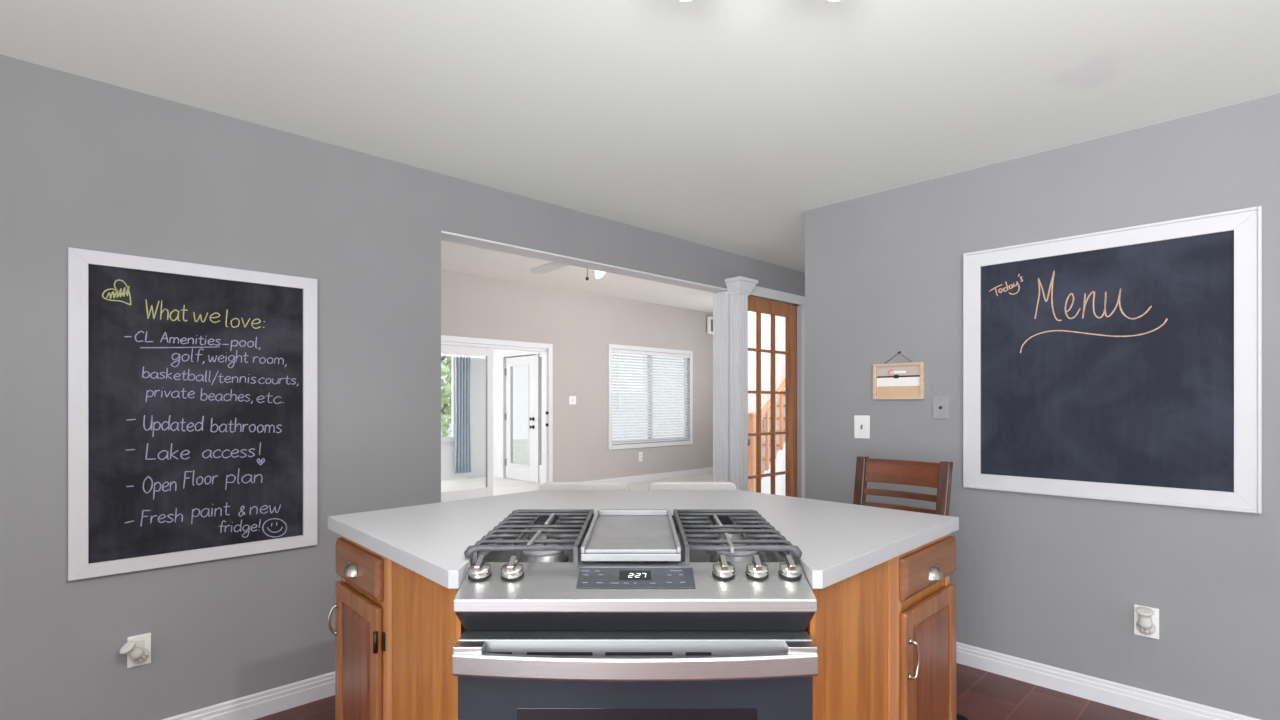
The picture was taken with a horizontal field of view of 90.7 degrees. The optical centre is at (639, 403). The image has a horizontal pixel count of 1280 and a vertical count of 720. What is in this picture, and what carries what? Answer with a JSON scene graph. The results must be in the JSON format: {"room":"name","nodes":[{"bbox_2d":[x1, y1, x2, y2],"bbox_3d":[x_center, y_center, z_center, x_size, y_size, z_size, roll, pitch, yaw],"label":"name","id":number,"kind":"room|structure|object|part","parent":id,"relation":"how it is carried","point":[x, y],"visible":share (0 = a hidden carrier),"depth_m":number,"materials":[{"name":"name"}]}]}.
{"room":"kitchen","nodes":[
{"label":"kitchen","id":0,"kind":"room"},
{"bbox_2d":[0,54,804,719],"bbox_3d":[-0.546,-0.202,3.646,8.100,2.950,0.130,0,0,-44],"label":"wall","id":1,"kind":"structure","parent":0,"point":[86,163],"depth_m":2.46,"materials":[{"name":"grey paint"}]},
{"bbox_2d":[119,640,148,663],"bbox_3d":[-1.815,0.895,2.271,0.086,0.093,0.060,0,0,-44],"label":"air freshener","id":2,"kind":"object","parent":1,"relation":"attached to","point":[137,655],"visible":1,"depth_m":2.26,"materials":[{"name":"white plastic"}]},
{"bbox_2d":[127,633,150,667],"bbox_3d":[-1.826,0.898,2.305,0.068,0.111,0.008,0,0,-44],"label":"wall outlet","id":3,"kind":"object","parent":1,"relation":"attached to","point":[143,640],"visible":0.62,"depth_m":2.31,"materials":[{"name":"white plastic"}]},
{"bbox_2d":[135,640,144,647],"bbox_3d":[-1.824,0.876,2.303,0.032,0.027,0.002,0,0,-44],"label":"socket","id":4,"kind":"object","parent":3,"relation":"attached to","point":[141,643],"depth_m":2.30,"materials":[{"name":"white plastic"}]},
{"bbox_2d":[68,247,316,580],"bbox_3d":[-1.676,0.035,2.443,0.794,1.141,0.021,0,0,-44],"label":"chalkboard","id":5,"kind":"object","parent":1,"relation":"attached to","point":[192,387],"visible":1,"depth_m":2.39,"materials":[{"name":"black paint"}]},
{"bbox_2d":[162,671,334,719],"bbox_3d":[-2.189,1.224,1.947,3.375,0.098,0.017,0,0,-44],"label":"baseboard","id":6,"kind":"structure","parent":1,"relation":"attached to","point":[278,699],"depth_m":2.59,"materials":[{"name":"white paint"}]},
{"bbox_2d":[441,230,727,292],"bbox_3d":[-0.209,-0.855,3.982,2.302,0.012,0.142,0,0,-44],"label":"trim","id":7,"kind":"structure","parent":1,"relation":"attached to","point":[445,236],"depth_m":3.74,"materials":[{"name":"white paint"}]},
{"bbox_2d":[713,291,729,481],"bbox_3d":[0.646,0.213,4.813,0.129,2.121,0.139,0,0,-44],"label":"door frame","id":8,"kind":"structure","parent":1,"relation":"attached to","point":[721,300],"depth_m":4.75,"materials":[{"name":"white paint"}]},
{"bbox_2d":[725,276,757,490],"bbox_3d":[0.760,0.172,4.724,0.221,2.203,0.144,0,0,-44],"label":"post","id":9,"kind":"object","parent":1,"relation":"attached to","point":[739,288],"visible":0.55,"depth_m":4.70,"materials":[{"name":"white paint"}]},
{"bbox_2d":[748,296,796,496],"bbox_3d":[1.048,0.208,5.126,0.879,2.107,0.110,0,0,-44],"label":"door","id":10,"kind":"structure","parent":1,"relation":"in","point":[757,305],"depth_m":5.25,"materials":[{"name":"orange wood"}]},
{"bbox_2d":[750,286,804,497],"bbox_3d":[1.075,0.173,5.213,0.910,2.200,0.144,0,0,-44],"label":"door frame","id":11,"kind":"structure","parent":1,"relation":"attached to","point":[757,291],"depth_m":5.42,"materials":[{"name":"white paint"}]},
{"bbox_3d":[1.120,-0.888,5.166,0.910,0.078,0.014,0,0,-44],"label":"head casing","id":12,"kind":"part","parent":11,"relation":"part of","materials":[{"name":"white paint"}]},
{"bbox_3d":[1.368,0.213,5.498,0.091,2.122,0.144,0,0,-44],"label":"casing","id":13,"kind":"part","parent":11,"relation":"part of","materials":[{"name":"white paint"}]},
{"bbox_2d":[441,355,485,479],"bbox_3d":[-4.434,0.064,9.567,4.980,2.420,0.100,0,0,-44],"label":"wall","id":14,"kind":"structure","parent":0,"point":[477,363],"depth_m":11.02,"materials":[{"name":"white paint"}]},
{"bbox_2d":[441,354,454,442],"bbox_3d":[-3.685,-0.140,10.253,1.560,1.574,0.100,0,0,-44],"label":"window","id":15,"kind":"structure","parent":14,"relation":"in","point":[452,438],"depth_m":10.74,"materials":[{"name":"white paint"}]},
{"bbox_2d":[455,354,470,473],"bbox_3d":[-3.561,0.082,10.253,1.877,2.180,0.134,0,0,-44],"label":"curtain","id":16,"kind":"object","parent":14,"relation":"hanging from","point":[462,362],"visible":0.89,"depth_m":10.72,"materials":[{"name":"blue fabric"}]},
{"bbox_2d":[493,349,535,477],"bbox_3d":[-1.813,0.064,10.371,0.100,2.420,2.400,0,0,-44],"label":"wall","id":17,"kind":"structure","parent":0,"point":[497,353],"depth_m":10.96,"materials":[{"name":"white paint"}]},
{"bbox_2d":[501,351,541,483],"bbox_3d":[-1.932,0.206,10.458,0.150,2.135,1.212,0,0,-44],"label":"door","id":18,"kind":"structure","parent":17,"relation":"in","point":[532,472],"depth_m":10.32,"materials":[{"name":"white paint"}]},
{"bbox_3d":[-2.357,0.206,10.848,0.015,2.135,0.060,0,0,-44],"label":"casing","id":19,"kind":"part","parent":18,"relation":"part of","materials":[{"name":"white paint"}]},
{"bbox_3d":[-1.899,-0.832,10.449,0.115,0.060,1.152,0,0,-44],"label":"head casing","id":20,"kind":"part","parent":18,"relation":"part of","materials":[{"name":"white paint"}]},
{"bbox_3d":[-1.550,0.236,10.087,0.040,2.075,0.147,0,0,-44],"label":"sidelight frame","id":21,"kind":"part","parent":18,"relation":"part of","materials":[{"name":"white paint"}]},
{"bbox_2d":[441,270,712,481],"bbox_3d":[-2.541,-0.202,7.921,11.800,2.950,0.101,0,0,-44],"label":"wall","id":22,"kind":"structure","parent":0,"point":[580,327],"depth_m":9.52,"materials":[{"name":"beige paint"}]},
{"bbox_2d":[441,335,552,501],"bbox_3d":[-2.006,0.206,8.411,2.010,2.135,0.142,0,0,-44],"label":"door frame","id":23,"kind":"structure","parent":22,"relation":"in","point":[459,345],"depth_m":8.42,"materials":[{"name":"white paint"}]},
{"bbox_3d":[-2.313,0.248,8.125,0.953,1.990,0.035,0,0,-44],"label":"sliding panel","id":24,"kind":"part","parent":23,"relation":"part of","materials":[{"name":"glass"}]},
{"bbox_2d":[569,396,575,404],"bbox_3d":[-0.995,-0.056,9.344,0.127,0.126,0.013,0,0,-44],"label":"light switch","id":25,"kind":"object","parent":22,"relation":"attached to","point":[572,399],"visible":1,"depth_m":9.34,"materials":[{"name":"white plastic"}]},
{"bbox_2d":[582,467,712,483],"bbox_3d":[0.180,1.217,10.484,4.005,0.112,0.022,0,0,-44],"label":"baseboard","id":26,"kind":"structure","parent":22,"relation":"attached to","point":[684,473],"depth_m":10.60,"materials":[{"name":"white paint"}]},
{"bbox_2d":[608,344,692,449],"bbox_3d":[0.188,-0.112,10.553,1.982,1.652,0.110,0,0,-44],"label":"window","id":27,"kind":"structure","parent":22,"relation":"in","point":[611,446],"depth_m":10.54,"materials":[{"name":"white paint"}]},
{"bbox_2d":[612,349,688,443],"bbox_3d":[0.204,-0.116,10.536,1.822,1.497,0.067,0,0,-44],"label":"window blind","id":28,"kind":"object","parent":27,"relation":"attached to","point":[617,351],"visible":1,"depth_m":10.48,"materials":[{"name":"white paint"}]},
{"bbox_3d":[0.204,0.621,10.537,1.812,0.023,0.035,0,0,-44],"label":"rail","id":29,"kind":"part","parent":28,"relation":"part of","materials":[{"name":"white paint"}]},
{"bbox_2d":[707,316,712,334],"bbox_3d":[1.334,-1.428,11.560,0.316,0.319,0.082,0,0,-44],"label":"wall speaker","id":30,"kind":"object","parent":22,"relation":"attached to","point":[709,319],"visible":0.52,"depth_m":11.45,"materials":[{"name":"white plastic"}]},
{"bbox_2d":[441,240,712,312],"bbox_3d":[-1.028,-1.726,6.365,11.800,0.100,4.440,0,0,-44],"label":"ceiling","id":31,"kind":"structure","parent":0,"point":[455,257],"depth_m":8.44,"materials":[{"name":"paint"}]},
{"bbox_2d":[477,247,605,280],"bbox_3d":[-0.464,-1.399,5.676,1.881,0.555,1.830,0,0,0],"label":"ceiling fan","id":32,"kind":"object","parent":31,"relation":"hanging from","point":[551,266],"visible":0.11,"depth_m":6.18,"materials":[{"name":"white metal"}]},
{"bbox_3d":[-0.886,-1.355,6.251,0.143,0.034,0.690,0,0,-39],"label":"blade","id":33,"kind":"part","parent":32,"relation":"part of","materials":[{"name":"white"}]},
{"bbox_3d":[-0.382,-1.211,5.691,0.165,0.164,0.134,0,0,0],"label":"lamp shade","id":34,"kind":"part","parent":32,"relation":"part of","materials":[{"name":"white glass"}]},
{"bbox_2d":[0,0,1279,271],"bbox_3d":[1.137,-1.190,1.915,8.100,0.100,4.960,0,0,-44],"label":"ceiling","id":35,"kind":"structure","parent":0,"point":[718,124],"depth_m":2.23,"materials":[{"name":"white paint"}]},
{"bbox_2d":[254,473,1159,719],"bbox_3d":[-0.171,1.333,5.483,11.800,0.120,11.900,0,0,-44],"label":"floor","id":36,"kind":"structure","parent":0,"point":[980,694],"depth_m":2.71,"materials":[{"name":"brown wood"}]},
{"bbox_2d":[328,536,465,719],"bbox_3d":[-0.679,0.836,1.983,0.568,0.874,1.183,0,0,0],"label":"base cabinet","id":37,"kind":"object","parent":36,"relation":"on","point":[397,629],"visible":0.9,"depth_m":1.68,"materials":[{"name":"brown wood"}]},
{"bbox_3d":[-0.952,0.668,1.954,0.026,0.102,0.018,0,0,-42],"label":"door handle","id":38,"kind":"part","parent":37,"relation":"part of","materials":[{"name":"silver metal"}]},
{"bbox_3d":[-0.844,0.478,1.829,0.027,0.034,0.076,0,0,-42],"label":"cup pull","id":39,"kind":"part","parent":37,"relation":"part of","materials":[{"name":"silver metal"}]},
{"bbox_3d":[-0.825,0.851,1.845,0.016,0.490,0.260,0,0,-42],"label":"raised panel","id":40,"kind":"part","parent":37,"relation":"part of","materials":[{"name":"brown wood"}]},
{"bbox_3d":[-0.825,0.851,1.844,0.020,0.595,0.365,0,0,-42],"label":"door","id":41,"kind":"part","parent":37,"relation":"part of","materials":[{"name":"brown wood"}]},
{"bbox_3d":[-0.825,0.477,1.844,0.020,0.115,0.370,0,0,-42],"label":"drawer","id":42,"kind":"part","parent":37,"relation":"part of","materials":[{"name":"brown wood"}]},
{"bbox_3d":[-0.799,0.786,1.834,0.004,0.774,0.424,0,0,-42],"label":"frame","id":43,"kind":"part","parent":37,"relation":"part of","materials":[{"name":"brown wood"}]},
{"bbox_2d":[540,482,629,489],"bbox_3d":[-0.257,0.819,2.815,0.417,0.911,0.290,0,0,0],"label":"counter stool","id":44,"kind":"object","parent":36,"relation":"on","point":[546,485],"visible":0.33,"depth_m":2.93,"materials":[{"name":"silver metal"}]},
{"bbox_2d":[452,509,817,719],"bbox_3d":[-0.016,0.784,1.633,0.782,0.918,0.705,0,0,0],"label":"gas range","id":45,"kind":"object","parent":36,"relation":"on","point":[573,614],"visible":1,"depth_m":1.34,"materials":[{"name":"silver metal"}]},
{"bbox_3d":[-0.357,0.380,1.408,0.051,0.018,0.050,0,0,0],"label":"knob","id":46,"kind":"part","parent":45,"relation":"part of","materials":[{"name":"silver metal"}]},
{"bbox_3d":[-0.284,0.380,1.408,0.051,0.018,0.050,0,0,0],"label":"knob","id":47,"kind":"part","parent":45,"relation":"part of","materials":[{"name":"silver metal"}]},
{"bbox_3d":[-0.238,0.371,1.550,0.125,0.018,0.125,0,0,0],"label":"burner","id":48,"kind":"part","parent":45,"relation":"part of","materials":[{"name":"silver metal"}]},
{"bbox_3d":[-0.272,0.371,1.800,0.095,0.018,0.095,0,0,0],"label":"burner","id":49,"kind":"part","parent":45,"relation":"part of","materials":[{"name":"silver metal"}]},
{"bbox_3d":[-0.010,0.467,1.370,0.754,0.064,0.100,0,0,0],"label":"vent trim","id":50,"kind":"part","parent":45,"relation":"part of","materials":[{"name":"black metal"}]},
{"bbox_3d":[-0.010,0.534,1.315,0.757,0.060,0.071,0,0,0],"label":"oven handle","id":51,"kind":"part","parent":45,"relation":"part of","materials":[{"name":"silver metal"}]},
{"bbox_3d":[-0.010,0.401,1.391,0.758,0.067,0.153,0,0,0],"label":"control panel","id":52,"kind":"part","parent":45,"relation":"part of","materials":[{"name":"silver metal"}]},
{"bbox_3d":[-0.010,0.821,1.371,0.757,0.506,0.053,0,0,0],"label":"oven door","id":53,"kind":"part","parent":45,"relation":"part of","materials":[{"name":"black glass"}]},
{"bbox_3d":[-0.010,0.534,1.371,0.757,0.065,0.053,0,0,0],"label":"door rail","id":54,"kind":"part","parent":45,"relation":"part of","materials":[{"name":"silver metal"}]},
{"bbox_2d":[485,515,785,561],"bbox_3d":[-0.010,0.371,1.727,0.757,0.045,0.516,0,0,0],"label":"cooktop","id":55,"kind":"object","parent":45,"relation":"in","point":[613,538],"depth_m":1.61,"materials":[{"name":"silver metal"}]},
{"bbox_3d":[0.187,0.379,1.412,0.051,0.018,0.050,0,0,0],"label":"knob","id":56,"kind":"part","parent":45,"relation":"part of","materials":[{"name":"silver metal"}]},
{"bbox_3d":[0.252,0.371,1.800,0.100,0.018,0.100,0,0,0],"label":"burner","id":57,"kind":"part","parent":45,"relation":"part of","materials":[{"name":"silver metal"}]},
{"bbox_3d":[0.237,0.371,1.550,0.130,0.018,0.130,0,0,0],"label":"burner","id":58,"kind":"part","parent":45,"relation":"part of","materials":[{"name":"silver metal"}]},
{"bbox_3d":[0.262,0.379,1.412,0.051,0.018,0.050,0,0,0],"label":"knob","id":59,"kind":"part","parent":45,"relation":"part of","materials":[{"name":"silver metal"}]},
{"bbox_3d":[0.335,0.379,1.412,0.051,0.018,0.050,0,0,0],"label":"knob","id":60,"kind":"part","parent":45,"relation":"part of","materials":[{"name":"silver metal"}]},
{"bbox_2d":[648,482,736,489],"bbox_3d":[0.243,0.819,2.815,0.413,0.911,0.290,0,0,0],"label":"counter stool","id":61,"kind":"object","parent":36,"relation":"on","point":[654,485],"visible":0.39,"depth_m":2.93,"materials":[{"name":"silver metal"}]},
{"bbox_2d":[748,379,784,495],"bbox_3d":[1.977,-0.069,9.008,2.245,2.685,0.740,0,0,-44],"label":"staircase","id":62,"kind":"structure","parent":36,"relation":"on","point":[779,409],"depth_m":8.37,"materials":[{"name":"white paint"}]},
{"bbox_3d":[1.432,0.694,8.045,0.120,1.160,0.120,0,0,-44],"label":"newel post","id":63,"kind":"part","parent":62,"relation":"part of","materials":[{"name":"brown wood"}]},
{"bbox_3d":[2.229,-0.564,8.828,2.135,1.696,0.070,0,0,-44],"label":"handrail","id":64,"kind":"part","parent":62,"relation":"part of","materials":[{"name":"brown wood"}]},
{"bbox_2d":[805,534,955,719],"bbox_3d":[0.409,0.836,1.976,0.880,0.874,0.889,0,0,44],"label":"base cabinet","id":65,"kind":"object","parent":36,"relation":"on","point":[883,634],"visible":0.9,"depth_m":1.69,"materials":[{"name":"brown wood"}]},
{"bbox_2d":[328,490,958,588],"bbox_3d":[-0.007,0.379,2.003,1.472,0.040,1.481,0,0,-44],"label":"countertop","id":66,"kind":"structure","parent":65,"relation":"on","point":[837,541],"depth_m":1.90,"materials":[{"name":"white stone"}]},
{"bbox_3d":[0.744,0.693,1.713,0.025,0.114,0.025,0,0,44],"label":"door handle","id":67,"kind":"part","parent":65,"relation":"part of","materials":[{"name":"silver metal"}]},
{"bbox_3d":[0.821,0.786,1.843,0.004,0.774,0.467,0,0,44],"label":"frame","id":68,"kind":"part","parent":65,"relation":"part of","materials":[{"name":"brown wood"}]},
{"bbox_3d":[0.854,0.477,1.859,0.020,0.115,0.414,0,0,44],"label":"drawer","id":69,"kind":"part","parent":65,"relation":"part of","materials":[{"name":"brown wood"}]},
{"bbox_3d":[0.855,0.858,1.860,0.020,0.580,0.408,0,0,44],"label":"door","id":70,"kind":"part","parent":65,"relation":"part of","materials":[{"name":"brown wood"}]},
{"bbox_3d":[0.854,0.858,1.860,0.016,0.475,0.303,0,0,44],"label":"raised panel","id":71,"kind":"part","parent":65,"relation":"part of","materials":[{"name":"brown wood"}]},
{"bbox_3d":[0.864,0.490,1.834,0.027,0.034,0.076,0,0,44],"label":"cup pull","id":72,"kind":"part","parent":65,"relation":"part of","materials":[{"name":"silver metal"}]},
{"bbox_2d":[853,456,952,515],"bbox_3d":[0.966,0.756,2.574,0.540,1.035,0.406,0,0,-44],"label":"dining chair","id":73,"kind":"object","parent":36,"relation":"on","point":[904,472],"visible":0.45,"depth_m":2.73,"materials":[{"name":"brown wood"}]},
{"bbox_3d":[0.982,0.756,2.835,0.141,1.035,0.054,0,0,-44],"label":"leg","id":74,"kind":"part","parent":73,"relation":"part of","materials":[{"name":"brown wood"}]},
{"bbox_3d":[1.140,0.297,2.744,0.055,0.103,0.328,0,0,-44],"label":"rail","id":75,"kind":"part","parent":73,"relation":"part of","materials":[{"name":"brown wood"}]},
{"bbox_3d":[1.227,0.756,2.583,0.141,1.035,0.054,0,0,-44],"label":"leg","id":76,"kind":"part","parent":73,"relation":"part of","materials":[{"name":"brown wood"}]},
{"bbox_2d":[956,713,968,719],"bbox_3d":[1.210,1.248,2.450,0.176,0.050,0.176,0,0,0],"label":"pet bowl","id":77,"kind":"object","parent":36,"relation":"on","point":[958,716],"visible":0.24,"depth_m":2.48,"materials":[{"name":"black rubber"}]},
{"bbox_2d":[748,311,784,428],"bbox_3d":[2.136,-0.202,9.818,2.450,2.950,0.100,0,0,-44],"label":"wall","id":78,"kind":"structure","parent":0,"point":[765,318],"depth_m":9.51,"materials":[{"name":"white paint"}]},
{"bbox_2d":[805,94,1279,719],"bbox_3d":[2.375,0.067,2.377,0.121,2.413,3.896,0,0,-44],"label":"wall","id":79,"kind":"structure","parent":0,"point":[1051,580],"depth_m":2.82,"materials":[{"name":"grey paint"}]},
{"bbox_2d":[854,415,869,438],"bbox_3d":[1.217,0.126,3.471,0.016,0.126,0.089,0,0,-44],"label":"light switch","id":80,"kind":"object","parent":79,"relation":"attached to","point":[861,422],"visible":1,"depth_m":3.47,"materials":[{"name":"white plastic"}]},
{"bbox_2d":[873,351,924,398],"bbox_3d":[1.357,-0.150,3.322,0.022,0.252,0.268,0,0,-44],"label":"wall plaque","id":81,"kind":"object","parent":79,"relation":"attached to","point":[891,380],"visible":1,"depth_m":3.32,"materials":[{"name":"brown wood"}]},
{"bbox_2d":[933,396,948,418],"bbox_3d":[1.510,0.018,3.174,0.010,0.114,0.079,0,0,-44],"label":"cover plate","id":82,"kind":"object","parent":79,"relation":"attached to","point":[940,403],"visible":1,"depth_m":3.17,"materials":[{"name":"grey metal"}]},
{"bbox_2d":[956,642,1260,719],"bbox_3d":[2.327,1.224,2.329,0.018,0.098,3.896,0,0,-44],"label":"baseboard","id":83,"kind":"structure","parent":79,"relation":"attached to","point":[1133,699],"depth_m":2.72,"materials":[{"name":"white paint"}]},
{"bbox_2d":[963,206,1261,513],"bbox_3d":[1.944,-0.164,2.715,0.026,1.140,1.038,0,0,-44],"label":"chalkboard","id":84,"kind":"object","parent":79,"relation":"attached to","point":[1121,364],"visible":1,"depth_m":2.64,"materials":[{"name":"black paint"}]},
{"bbox_2d":[1136,607,1155,634],"bbox_3d":[2.051,0.886,2.566,0.068,0.111,0.063,0,0,-44],"label":"air freshener","id":85,"kind":"object","parent":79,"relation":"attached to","point":[1145,625],"visible":1,"depth_m":2.56,"materials":[{"name":"white plastic"}]},
{"bbox_2d":[1134,605,1158,638],"bbox_3d":[2.077,0.893,2.592,0.008,0.124,0.081,0,0,-44],"label":"wall outlet","id":86,"kind":"object","parent":79,"relation":"attached to","point":[1155,618],"visible":0.43,"depth_m":2.58,"materials":[{"name":"white plastic"}]},
{"label":"outside","id":87,"kind":"structure","parent":0,"visible":0},
{"bbox_2d":[513,439,527,464],"bbox_3d":[-8.129,1.599,14.098,24.000,0.050,16.450,0,0,-44],"label":"ground","id":88,"kind":"structure","parent":87,"point":[520,446],"depth_m":20.94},
{"bbox_2d":[441,353,450,436],"bbox_3d":[-4.272,-0.321,12.961,2.494,3.797,2.454,0,0,-44],"label":"tree","id":89,"kind":"object","parent":88,"relation":"on","point":[446,390],"visible":0.07,"depth_m":12.64,"materials":[{"name":"green plant"}]}
]}

